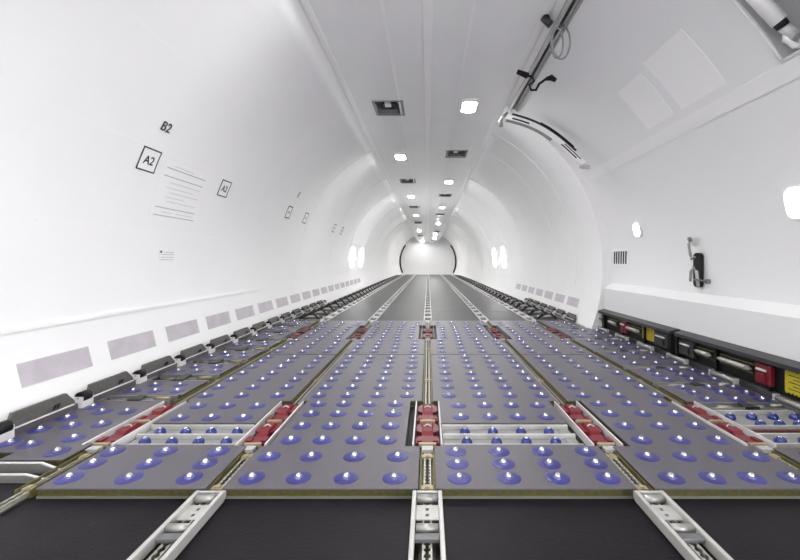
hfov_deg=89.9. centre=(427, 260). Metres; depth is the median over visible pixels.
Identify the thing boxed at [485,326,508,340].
lock
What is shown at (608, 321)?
roller
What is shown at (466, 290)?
floor panel
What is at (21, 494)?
track
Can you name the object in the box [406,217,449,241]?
ceiling
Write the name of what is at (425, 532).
tray
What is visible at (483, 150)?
trim
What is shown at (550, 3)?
trim
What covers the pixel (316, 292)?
air vent
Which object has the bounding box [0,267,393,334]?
trim
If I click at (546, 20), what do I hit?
clip
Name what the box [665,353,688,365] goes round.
roller
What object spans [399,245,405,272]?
seal
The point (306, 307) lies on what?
rail
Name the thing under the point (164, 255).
placard
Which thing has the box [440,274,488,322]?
rail
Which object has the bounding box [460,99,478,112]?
recessed light
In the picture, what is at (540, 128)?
hinge arm
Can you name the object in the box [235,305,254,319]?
air vent
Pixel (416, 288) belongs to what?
floor panel
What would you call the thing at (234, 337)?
roller
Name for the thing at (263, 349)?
rail
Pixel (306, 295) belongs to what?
air vent
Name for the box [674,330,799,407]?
door sill
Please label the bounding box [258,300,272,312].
air vent
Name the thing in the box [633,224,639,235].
diffuser
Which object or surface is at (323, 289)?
air vent
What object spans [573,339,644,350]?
panel
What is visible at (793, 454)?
panel
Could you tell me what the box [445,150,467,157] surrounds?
ceiling vent
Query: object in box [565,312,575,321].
rail
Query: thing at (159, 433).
tray
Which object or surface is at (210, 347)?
roller
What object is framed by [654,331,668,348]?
latch
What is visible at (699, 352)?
roller
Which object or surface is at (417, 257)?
wall
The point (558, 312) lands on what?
rail
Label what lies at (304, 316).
guide
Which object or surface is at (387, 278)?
rail
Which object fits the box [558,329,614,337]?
panel
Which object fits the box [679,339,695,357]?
latch
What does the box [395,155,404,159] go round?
diffuser
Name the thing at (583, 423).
lock
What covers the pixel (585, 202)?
trim
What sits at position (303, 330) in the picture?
lock
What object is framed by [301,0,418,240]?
trim
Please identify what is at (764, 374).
latch
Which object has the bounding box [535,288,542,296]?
air vent
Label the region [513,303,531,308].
guide
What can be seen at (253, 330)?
roller
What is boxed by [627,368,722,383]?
panel
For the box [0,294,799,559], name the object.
floor
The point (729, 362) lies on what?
roller
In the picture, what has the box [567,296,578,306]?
air vent
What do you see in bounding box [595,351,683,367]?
panel
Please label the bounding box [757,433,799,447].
tray
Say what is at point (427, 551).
track
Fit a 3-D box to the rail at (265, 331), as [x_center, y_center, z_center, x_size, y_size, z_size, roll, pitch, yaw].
[-2.100,1.015,5.660,0.520,0.059,0.185,0,0,0]
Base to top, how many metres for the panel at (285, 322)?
0.068 m
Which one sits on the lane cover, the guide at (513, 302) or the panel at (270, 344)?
the guide at (513, 302)
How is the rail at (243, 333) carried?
on the floor
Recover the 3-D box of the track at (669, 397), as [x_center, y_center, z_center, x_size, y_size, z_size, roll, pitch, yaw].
[1.800,1.026,2.850,0.071,0.036,7.700,0,0,0]
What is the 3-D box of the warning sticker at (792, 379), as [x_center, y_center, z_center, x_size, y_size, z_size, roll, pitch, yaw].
[2.554,0.855,2.680,0.008,0.168,0.360,0,0,0]
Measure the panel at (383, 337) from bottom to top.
0.068 m
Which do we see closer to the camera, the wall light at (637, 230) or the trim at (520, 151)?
the wall light at (637, 230)
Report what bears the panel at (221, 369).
on the floor
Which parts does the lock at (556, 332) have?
rail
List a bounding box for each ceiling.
[298,0,557,216]
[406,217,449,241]
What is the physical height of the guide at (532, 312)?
0.130 m
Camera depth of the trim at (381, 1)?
4.92 m
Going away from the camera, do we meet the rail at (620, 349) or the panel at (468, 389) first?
the panel at (468, 389)
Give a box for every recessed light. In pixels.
[394,153,405,159]
[444,179,453,183]
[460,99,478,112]
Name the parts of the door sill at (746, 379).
plate, kick plate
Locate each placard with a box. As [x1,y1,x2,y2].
[149,159,210,222]
[159,250,176,261]
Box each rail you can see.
[7,393,77,434]
[87,371,135,401]
[99,395,177,403]
[141,355,176,379]
[147,374,219,382]
[180,344,207,362]
[186,359,247,364]
[210,334,232,350]
[217,347,268,352]
[233,327,251,340]
[246,338,285,341]
[252,321,267,332]
[264,330,299,334]
[268,316,280,326]
[278,324,310,327]
[281,312,291,320]
[290,319,320,321]
[292,308,301,316]
[301,305,309,312]
[324,278,387,305]
[532,300,539,306]
[539,303,546,309]
[546,305,555,312]
[552,328,589,329]
[555,309,564,316]
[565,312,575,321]
[571,338,618,339]
[593,349,647,351]
[623,366,695,369]
[653,382,729,387]
[698,402,790,409]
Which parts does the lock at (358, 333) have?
rail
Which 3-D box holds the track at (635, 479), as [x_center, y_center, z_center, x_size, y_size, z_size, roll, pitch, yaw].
[0.957,1.026,2.850,0.071,0.036,7.700,0,0,0]
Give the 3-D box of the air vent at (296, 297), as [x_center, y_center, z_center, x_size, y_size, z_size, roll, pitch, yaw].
[-2.526,0.712,7.630,0.042,0.149,0.520,0,0,0]
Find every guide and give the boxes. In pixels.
[299,313,322,318]
[309,309,329,315]
[318,306,336,311]
[325,303,342,308]
[331,300,347,305]
[337,298,352,302]
[342,296,356,300]
[351,292,363,296]
[492,292,505,296]
[499,296,513,300]
[503,298,518,302]
[508,300,524,305]
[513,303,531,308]
[519,306,538,311]
[526,309,546,315]
[533,313,557,319]
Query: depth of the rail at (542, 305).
8.34 m
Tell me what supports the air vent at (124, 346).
in the wall at (90, 59)
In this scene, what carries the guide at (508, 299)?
on the lane cover
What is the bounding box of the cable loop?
[550,24,570,59]
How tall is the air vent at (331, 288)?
0.149 m
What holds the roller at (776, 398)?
on the rail at (711, 405)
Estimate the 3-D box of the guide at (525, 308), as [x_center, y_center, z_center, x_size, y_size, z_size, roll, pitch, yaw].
[2.085,0.980,8.250,0.400,0.130,0.220,0,0,0]
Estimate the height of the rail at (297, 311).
0.118 m
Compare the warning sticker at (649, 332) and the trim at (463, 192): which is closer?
the warning sticker at (649, 332)
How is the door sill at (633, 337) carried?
attached to the wall at (522, 205)
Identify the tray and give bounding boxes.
[129,424,254,445]
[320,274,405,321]
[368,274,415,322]
[408,490,445,559]
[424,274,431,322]
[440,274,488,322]
[442,424,578,443]
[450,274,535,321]
[633,490,733,559]
[713,410,799,429]
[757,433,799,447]
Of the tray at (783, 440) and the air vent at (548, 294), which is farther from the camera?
the air vent at (548, 294)
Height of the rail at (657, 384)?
0.059 m
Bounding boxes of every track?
[0,321,323,514]
[127,490,225,559]
[147,321,370,559]
[419,322,435,559]
[484,321,712,559]
[536,321,799,471]
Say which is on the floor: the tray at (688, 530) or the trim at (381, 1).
the tray at (688, 530)
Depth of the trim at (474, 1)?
4.91 m
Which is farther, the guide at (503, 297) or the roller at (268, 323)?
the guide at (503, 297)
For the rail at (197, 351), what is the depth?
4.09 m
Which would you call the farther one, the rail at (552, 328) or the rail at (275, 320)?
the rail at (275, 320)
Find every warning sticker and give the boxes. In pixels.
[642,326,653,341]
[785,370,799,396]
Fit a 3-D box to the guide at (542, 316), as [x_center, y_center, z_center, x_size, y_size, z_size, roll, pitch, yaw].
[2.085,0.980,7.090,0.400,0.130,0.220,0,0,0]
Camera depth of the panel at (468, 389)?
2.10 m
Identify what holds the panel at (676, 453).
on the floor
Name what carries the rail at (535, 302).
on the floor
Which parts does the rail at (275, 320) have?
plate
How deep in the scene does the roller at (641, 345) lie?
4.51 m
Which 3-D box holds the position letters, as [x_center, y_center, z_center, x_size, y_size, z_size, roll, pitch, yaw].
[-2.266,-1.162,3.472,0.042,0.074,0.115,0,0,0]
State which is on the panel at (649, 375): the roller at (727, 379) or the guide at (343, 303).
the roller at (727, 379)
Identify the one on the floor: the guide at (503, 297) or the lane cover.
the lane cover
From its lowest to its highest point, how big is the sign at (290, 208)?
0.208 m
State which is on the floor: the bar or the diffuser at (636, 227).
the bar
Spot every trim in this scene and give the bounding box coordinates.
[0,82,399,248]
[0,213,392,256]
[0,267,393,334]
[112,0,405,241]
[248,0,410,234]
[300,150,372,280]
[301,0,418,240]
[332,178,386,275]
[348,192,392,272]
[379,0,423,236]
[423,0,432,241]
[432,0,476,236]
[437,0,554,240]
[445,135,514,234]
[450,163,545,241]
[456,201,570,248]
[462,267,583,287]
[463,192,507,272]
[463,243,583,256]
[469,178,523,275]
[483,150,555,280]
[492,133,576,283]
[496,105,611,328]
[586,54,799,179]
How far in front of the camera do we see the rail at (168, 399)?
2.93 m
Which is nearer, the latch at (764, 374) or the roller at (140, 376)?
the latch at (764, 374)
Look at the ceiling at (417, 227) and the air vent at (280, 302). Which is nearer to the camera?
the air vent at (280, 302)
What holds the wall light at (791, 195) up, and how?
attached to the door
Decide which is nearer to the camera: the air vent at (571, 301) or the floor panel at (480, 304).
the air vent at (571, 301)
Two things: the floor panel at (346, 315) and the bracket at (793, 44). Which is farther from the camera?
the floor panel at (346, 315)
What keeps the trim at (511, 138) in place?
attached to the wall at (522, 205)
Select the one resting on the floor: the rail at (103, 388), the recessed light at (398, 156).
the rail at (103, 388)
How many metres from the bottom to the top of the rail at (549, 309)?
0.118 m
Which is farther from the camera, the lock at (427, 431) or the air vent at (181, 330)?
the air vent at (181, 330)
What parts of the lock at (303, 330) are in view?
rail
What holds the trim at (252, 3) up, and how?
attached to the wall at (90, 59)
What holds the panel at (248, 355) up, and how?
on the floor
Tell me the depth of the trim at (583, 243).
9.02 m
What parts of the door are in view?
cable rail, access panel, access panel, panel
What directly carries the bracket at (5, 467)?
on the floor
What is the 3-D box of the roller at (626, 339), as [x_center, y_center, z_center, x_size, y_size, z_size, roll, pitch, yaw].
[2.471,0.972,5.100,0.052,0.055,0.300,0,0,0]
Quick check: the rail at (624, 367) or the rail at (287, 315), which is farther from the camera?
the rail at (287, 315)
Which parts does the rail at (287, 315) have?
plate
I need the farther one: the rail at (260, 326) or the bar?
the rail at (260, 326)
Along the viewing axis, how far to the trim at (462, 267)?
9.14 m
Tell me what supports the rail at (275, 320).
on the floor
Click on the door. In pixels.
(720, 184)
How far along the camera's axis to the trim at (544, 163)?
9.21 m
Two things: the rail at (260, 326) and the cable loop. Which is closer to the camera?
the cable loop
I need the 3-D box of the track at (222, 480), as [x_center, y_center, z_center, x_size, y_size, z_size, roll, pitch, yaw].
[-0.943,1.026,2.850,0.071,0.036,7.700,0,0,0]
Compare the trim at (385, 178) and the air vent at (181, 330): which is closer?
the air vent at (181, 330)
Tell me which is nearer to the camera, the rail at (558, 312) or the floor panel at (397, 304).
the rail at (558, 312)
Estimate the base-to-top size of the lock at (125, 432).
0.062 m
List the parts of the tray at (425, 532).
rail, plate, rail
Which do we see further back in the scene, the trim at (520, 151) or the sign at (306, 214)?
the sign at (306, 214)
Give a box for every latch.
[620,321,627,333]
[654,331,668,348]
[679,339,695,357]
[755,362,774,386]
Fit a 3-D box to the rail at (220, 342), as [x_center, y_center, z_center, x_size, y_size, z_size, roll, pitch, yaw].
[-2.394,0.941,4.633,0.068,0.118,0.425,0,0,0]
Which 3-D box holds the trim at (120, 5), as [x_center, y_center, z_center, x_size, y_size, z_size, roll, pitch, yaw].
[-1.910,-1.520,13.251,0.241,0.220,33.502,0,0,1]
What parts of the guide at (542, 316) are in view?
plate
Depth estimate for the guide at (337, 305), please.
8.80 m
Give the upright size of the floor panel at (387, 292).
0.036 m
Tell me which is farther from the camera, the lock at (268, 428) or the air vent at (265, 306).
the air vent at (265, 306)
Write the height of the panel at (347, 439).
0.068 m
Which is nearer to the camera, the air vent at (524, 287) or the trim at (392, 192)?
the air vent at (524, 287)
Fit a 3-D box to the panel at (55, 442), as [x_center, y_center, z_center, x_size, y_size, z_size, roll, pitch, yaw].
[-2.102,1.010,2.435,0.527,0.068,0.850,0,0,0]
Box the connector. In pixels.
[516,69,556,90]
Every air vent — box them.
[16,346,92,387]
[107,330,155,359]
[165,319,199,341]
[205,311,230,329]
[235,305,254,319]
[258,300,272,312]
[276,296,288,307]
[290,293,300,302]
[302,291,310,299]
[312,288,319,296]
[321,287,326,293]
[328,285,333,291]
[521,285,526,291]
[528,286,534,293]
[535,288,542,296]
[544,291,552,299]
[554,293,564,302]
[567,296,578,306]
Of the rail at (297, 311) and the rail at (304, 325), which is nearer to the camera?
the rail at (304, 325)
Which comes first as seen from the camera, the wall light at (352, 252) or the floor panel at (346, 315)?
the floor panel at (346, 315)
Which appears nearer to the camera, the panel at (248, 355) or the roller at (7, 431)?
the roller at (7, 431)
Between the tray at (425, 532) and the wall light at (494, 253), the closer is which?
the tray at (425, 532)
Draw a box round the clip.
[540,14,553,27]
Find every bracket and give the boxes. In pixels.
[0,462,62,473]
[0,473,48,482]
[782,35,799,48]
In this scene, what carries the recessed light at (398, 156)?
in the ceiling at (501, 30)
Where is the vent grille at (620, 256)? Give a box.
[613,248,628,265]
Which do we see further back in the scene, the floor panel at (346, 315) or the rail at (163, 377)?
the floor panel at (346, 315)
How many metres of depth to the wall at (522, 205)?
9.29 m
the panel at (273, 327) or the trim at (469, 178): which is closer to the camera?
the panel at (273, 327)
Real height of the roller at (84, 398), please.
0.103 m
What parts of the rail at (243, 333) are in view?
plate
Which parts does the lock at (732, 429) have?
rail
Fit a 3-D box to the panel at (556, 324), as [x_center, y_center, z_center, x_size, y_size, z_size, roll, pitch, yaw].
[2.103,1.010,6.340,0.515,0.068,0.720,0,0,0]
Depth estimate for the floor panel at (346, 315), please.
7.26 m
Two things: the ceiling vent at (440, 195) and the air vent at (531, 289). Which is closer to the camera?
the air vent at (531, 289)
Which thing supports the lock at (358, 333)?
on the floor
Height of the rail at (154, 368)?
0.118 m
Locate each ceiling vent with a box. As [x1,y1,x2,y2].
[371,100,404,115]
[399,179,415,182]
[439,194,451,196]
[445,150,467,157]
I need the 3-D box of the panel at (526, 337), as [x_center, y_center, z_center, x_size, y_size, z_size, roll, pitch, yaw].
[1.377,1.010,5.501,0.760,0.068,2.418,0,0,0]
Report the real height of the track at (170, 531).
0.044 m
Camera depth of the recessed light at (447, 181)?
11.42 m
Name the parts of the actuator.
rod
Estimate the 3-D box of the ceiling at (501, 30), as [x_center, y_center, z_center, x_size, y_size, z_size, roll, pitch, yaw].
[0.000,-2.310,8.750,2.300,0.020,24.500,0,0,0]
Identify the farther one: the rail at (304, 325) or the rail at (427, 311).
the rail at (427, 311)
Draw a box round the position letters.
[160,121,171,132]
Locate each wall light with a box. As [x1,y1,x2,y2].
[349,247,354,267]
[359,248,363,266]
[492,248,496,266]
[501,247,506,267]
[633,222,641,237]
[783,185,799,219]
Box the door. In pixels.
[506,0,799,361]
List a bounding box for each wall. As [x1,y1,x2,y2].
[0,0,417,434]
[399,237,456,273]
[438,125,586,327]
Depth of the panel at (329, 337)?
5.02 m
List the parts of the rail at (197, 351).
plate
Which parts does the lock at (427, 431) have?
rail, rail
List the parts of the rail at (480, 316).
rail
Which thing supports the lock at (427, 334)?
on the floor
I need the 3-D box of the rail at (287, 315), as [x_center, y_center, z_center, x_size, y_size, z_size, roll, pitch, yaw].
[-2.394,0.941,6.772,0.068,0.118,0.425,0,0,0]
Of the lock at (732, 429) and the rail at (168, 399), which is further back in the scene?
the rail at (168, 399)
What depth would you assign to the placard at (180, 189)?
3.97 m
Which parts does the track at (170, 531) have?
rail, plate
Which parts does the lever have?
lever, handle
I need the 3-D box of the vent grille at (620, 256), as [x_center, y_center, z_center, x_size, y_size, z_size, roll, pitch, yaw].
[2.690,-0.050,5.585,0.027,0.240,0.430,0,0,0]
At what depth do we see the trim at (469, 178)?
10.82 m
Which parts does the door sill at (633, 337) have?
plate, kick plate, plate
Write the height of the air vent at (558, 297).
0.149 m
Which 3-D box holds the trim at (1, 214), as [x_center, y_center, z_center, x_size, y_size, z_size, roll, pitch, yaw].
[-2.519,-0.287,13.252,0.303,0.036,33.502,0,0,1]
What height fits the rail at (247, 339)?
0.059 m
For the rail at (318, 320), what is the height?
0.059 m
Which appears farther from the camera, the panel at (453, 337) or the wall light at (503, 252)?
the wall light at (503, 252)
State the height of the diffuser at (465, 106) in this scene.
0.026 m
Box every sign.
[136,145,161,173]
[217,179,231,197]
[284,206,292,218]
[302,212,308,223]
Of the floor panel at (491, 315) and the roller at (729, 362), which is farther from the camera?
the floor panel at (491, 315)
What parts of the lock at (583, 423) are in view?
rail, rail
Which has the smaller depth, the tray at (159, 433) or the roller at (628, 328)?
the tray at (159, 433)
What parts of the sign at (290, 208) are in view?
plate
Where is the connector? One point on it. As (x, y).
(521, 73)
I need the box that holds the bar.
[751,430,799,432]
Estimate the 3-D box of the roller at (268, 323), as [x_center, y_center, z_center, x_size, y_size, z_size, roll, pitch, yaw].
[-2.375,0.948,5.970,0.072,0.103,0.100,0,0,0]
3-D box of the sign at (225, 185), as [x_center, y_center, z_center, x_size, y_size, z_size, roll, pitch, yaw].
[-2.414,-0.858,4.745,0.080,0.188,0.210,0,0,0]
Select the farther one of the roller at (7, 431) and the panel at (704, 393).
the panel at (704, 393)
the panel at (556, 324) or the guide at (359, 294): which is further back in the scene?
the guide at (359, 294)
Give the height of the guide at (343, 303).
0.130 m
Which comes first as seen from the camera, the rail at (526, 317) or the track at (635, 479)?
the track at (635, 479)
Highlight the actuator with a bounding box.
[745,0,799,39]
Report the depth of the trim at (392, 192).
13.02 m
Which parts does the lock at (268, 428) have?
rail, rail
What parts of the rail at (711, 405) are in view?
latch arm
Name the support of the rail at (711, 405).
on the floor
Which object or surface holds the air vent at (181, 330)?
in the wall at (90, 59)
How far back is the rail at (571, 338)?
5.16 m
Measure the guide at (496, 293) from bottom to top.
0.130 m
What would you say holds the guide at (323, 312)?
on the lane cover
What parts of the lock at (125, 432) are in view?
rail, rail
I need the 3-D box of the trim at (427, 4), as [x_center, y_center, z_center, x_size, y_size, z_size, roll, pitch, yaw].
[0.000,-1.878,13.200,0.090,0.849,33.400,0,0,0]
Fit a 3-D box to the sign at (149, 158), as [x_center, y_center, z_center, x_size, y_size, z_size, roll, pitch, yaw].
[-2.409,-0.872,3.455,0.084,0.193,0.220,0,0,0]
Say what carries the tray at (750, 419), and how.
on the floor
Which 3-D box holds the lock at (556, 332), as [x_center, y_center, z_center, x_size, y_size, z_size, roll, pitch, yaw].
[1.800,1.020,5.630,0.180,0.050,0.950,0,0,0]
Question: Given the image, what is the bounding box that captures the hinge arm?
[498,112,589,168]
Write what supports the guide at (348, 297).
on the lane cover
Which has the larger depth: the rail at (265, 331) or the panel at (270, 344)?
the rail at (265, 331)
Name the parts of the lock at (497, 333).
rail, rail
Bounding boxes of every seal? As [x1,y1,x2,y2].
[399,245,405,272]
[450,245,456,272]
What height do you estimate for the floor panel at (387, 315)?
0.036 m
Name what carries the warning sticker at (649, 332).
attached to the door sill at (633, 337)
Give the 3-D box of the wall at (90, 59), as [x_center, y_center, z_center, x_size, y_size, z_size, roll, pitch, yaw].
[-1.817,-0.590,13.402,1.764,3.420,33.821,0,0,1]
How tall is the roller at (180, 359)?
0.103 m
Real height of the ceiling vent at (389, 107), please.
0.186 m
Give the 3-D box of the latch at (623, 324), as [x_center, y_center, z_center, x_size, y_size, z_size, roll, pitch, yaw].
[2.531,0.855,5.180,0.058,0.150,0.140,0,0,0]
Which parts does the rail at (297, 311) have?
plate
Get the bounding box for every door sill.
[598,309,680,355]
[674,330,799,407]
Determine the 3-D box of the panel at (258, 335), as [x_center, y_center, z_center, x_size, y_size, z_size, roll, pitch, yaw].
[-2.132,1.010,5.385,0.465,0.068,0.350,0,0,0]
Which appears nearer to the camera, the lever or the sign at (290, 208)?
the lever
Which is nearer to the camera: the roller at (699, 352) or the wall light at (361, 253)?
the roller at (699, 352)
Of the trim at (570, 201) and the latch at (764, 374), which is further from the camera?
the trim at (570, 201)
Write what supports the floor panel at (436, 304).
on the floor
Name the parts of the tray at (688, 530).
rail, plate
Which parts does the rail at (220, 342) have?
plate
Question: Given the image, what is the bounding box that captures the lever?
[687,237,710,286]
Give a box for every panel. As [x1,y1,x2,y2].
[0,401,161,466]
[36,355,335,498]
[112,381,207,398]
[162,364,238,375]
[197,351,262,359]
[222,355,423,498]
[226,341,280,348]
[247,333,290,337]
[266,326,303,329]
[268,321,368,354]
[280,321,317,325]
[329,311,375,320]
[344,321,424,354]
[346,299,388,310]
[366,274,413,298]
[377,311,423,320]
[385,299,424,310]
[396,274,426,298]
[429,274,460,298]
[430,321,513,354]
[431,299,470,311]
[431,355,636,498]
[432,311,479,320]
[442,274,489,298]
[468,299,509,310]
[480,311,526,320]
[488,321,591,355]
[522,355,799,498]
[538,321,584,327]
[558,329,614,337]
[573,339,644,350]
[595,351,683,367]
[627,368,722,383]
[659,385,771,404]
[773,448,799,464]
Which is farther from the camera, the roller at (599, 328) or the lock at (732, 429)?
the roller at (599, 328)
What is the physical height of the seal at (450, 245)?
2.128 m
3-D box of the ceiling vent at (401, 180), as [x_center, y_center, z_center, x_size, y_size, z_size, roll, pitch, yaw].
[-0.580,-2.387,11.500,0.450,0.186,0.590,0,0,0]
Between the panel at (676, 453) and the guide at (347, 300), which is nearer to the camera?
the panel at (676, 453)
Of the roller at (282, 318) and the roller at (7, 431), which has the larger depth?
the roller at (282, 318)
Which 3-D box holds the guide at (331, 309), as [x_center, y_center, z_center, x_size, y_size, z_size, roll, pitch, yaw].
[-2.085,0.980,8.250,0.400,0.130,0.220,0,0,0]
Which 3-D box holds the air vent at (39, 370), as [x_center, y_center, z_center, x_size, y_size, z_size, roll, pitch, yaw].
[-2.526,0.712,2.730,0.042,0.149,0.520,0,0,0]
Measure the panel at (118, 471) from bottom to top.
0.068 m
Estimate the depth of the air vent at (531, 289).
9.78 m
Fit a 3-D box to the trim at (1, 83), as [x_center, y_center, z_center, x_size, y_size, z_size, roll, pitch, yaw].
[-2.317,-0.930,13.252,0.284,0.124,33.502,0,0,1]
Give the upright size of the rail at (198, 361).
0.059 m
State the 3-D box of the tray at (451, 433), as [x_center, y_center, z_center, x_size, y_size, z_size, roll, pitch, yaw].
[0.471,1.018,2.325,0.770,0.052,0.270,0,0,0]
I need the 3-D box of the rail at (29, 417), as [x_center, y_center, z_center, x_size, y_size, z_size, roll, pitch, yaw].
[-2.394,0.941,2.493,0.068,0.118,0.425,0,0,0]
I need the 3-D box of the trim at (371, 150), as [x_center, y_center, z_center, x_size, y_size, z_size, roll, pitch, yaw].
[-1.863,-0.919,8.130,1.484,2.661,0.060,0,0,0]
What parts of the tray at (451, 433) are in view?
plate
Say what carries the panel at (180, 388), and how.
on the floor
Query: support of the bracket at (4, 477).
on the floor
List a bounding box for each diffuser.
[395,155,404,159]
[461,102,476,111]
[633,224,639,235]
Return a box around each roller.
[0,420,14,442]
[74,389,92,407]
[132,369,146,383]
[174,354,185,366]
[205,343,214,353]
[230,334,237,342]
[250,327,256,334]
[266,321,271,327]
[279,316,284,322]
[597,326,609,333]
[607,318,617,326]
[614,333,629,341]
[625,324,641,334]
[636,341,654,351]
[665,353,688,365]
[694,346,713,359]
[707,369,739,385]
[717,353,754,373]
[771,393,799,412]
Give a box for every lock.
[82,401,185,452]
[235,401,303,452]
[284,326,316,340]
[347,326,370,340]
[412,401,442,452]
[421,326,434,340]
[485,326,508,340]
[540,326,572,340]
[554,401,622,452]
[672,401,776,452]
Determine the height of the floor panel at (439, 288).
0.036 m
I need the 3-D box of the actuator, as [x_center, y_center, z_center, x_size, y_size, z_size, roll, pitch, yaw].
[2.043,-1.617,2.477,0.458,0.526,0.097,0,0,5]
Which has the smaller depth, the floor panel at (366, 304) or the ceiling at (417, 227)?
the floor panel at (366, 304)
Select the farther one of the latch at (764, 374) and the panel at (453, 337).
the panel at (453, 337)
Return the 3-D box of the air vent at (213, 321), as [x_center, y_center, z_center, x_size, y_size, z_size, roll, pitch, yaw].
[-2.526,0.712,4.830,0.042,0.149,0.520,0,0,0]
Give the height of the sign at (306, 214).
0.208 m

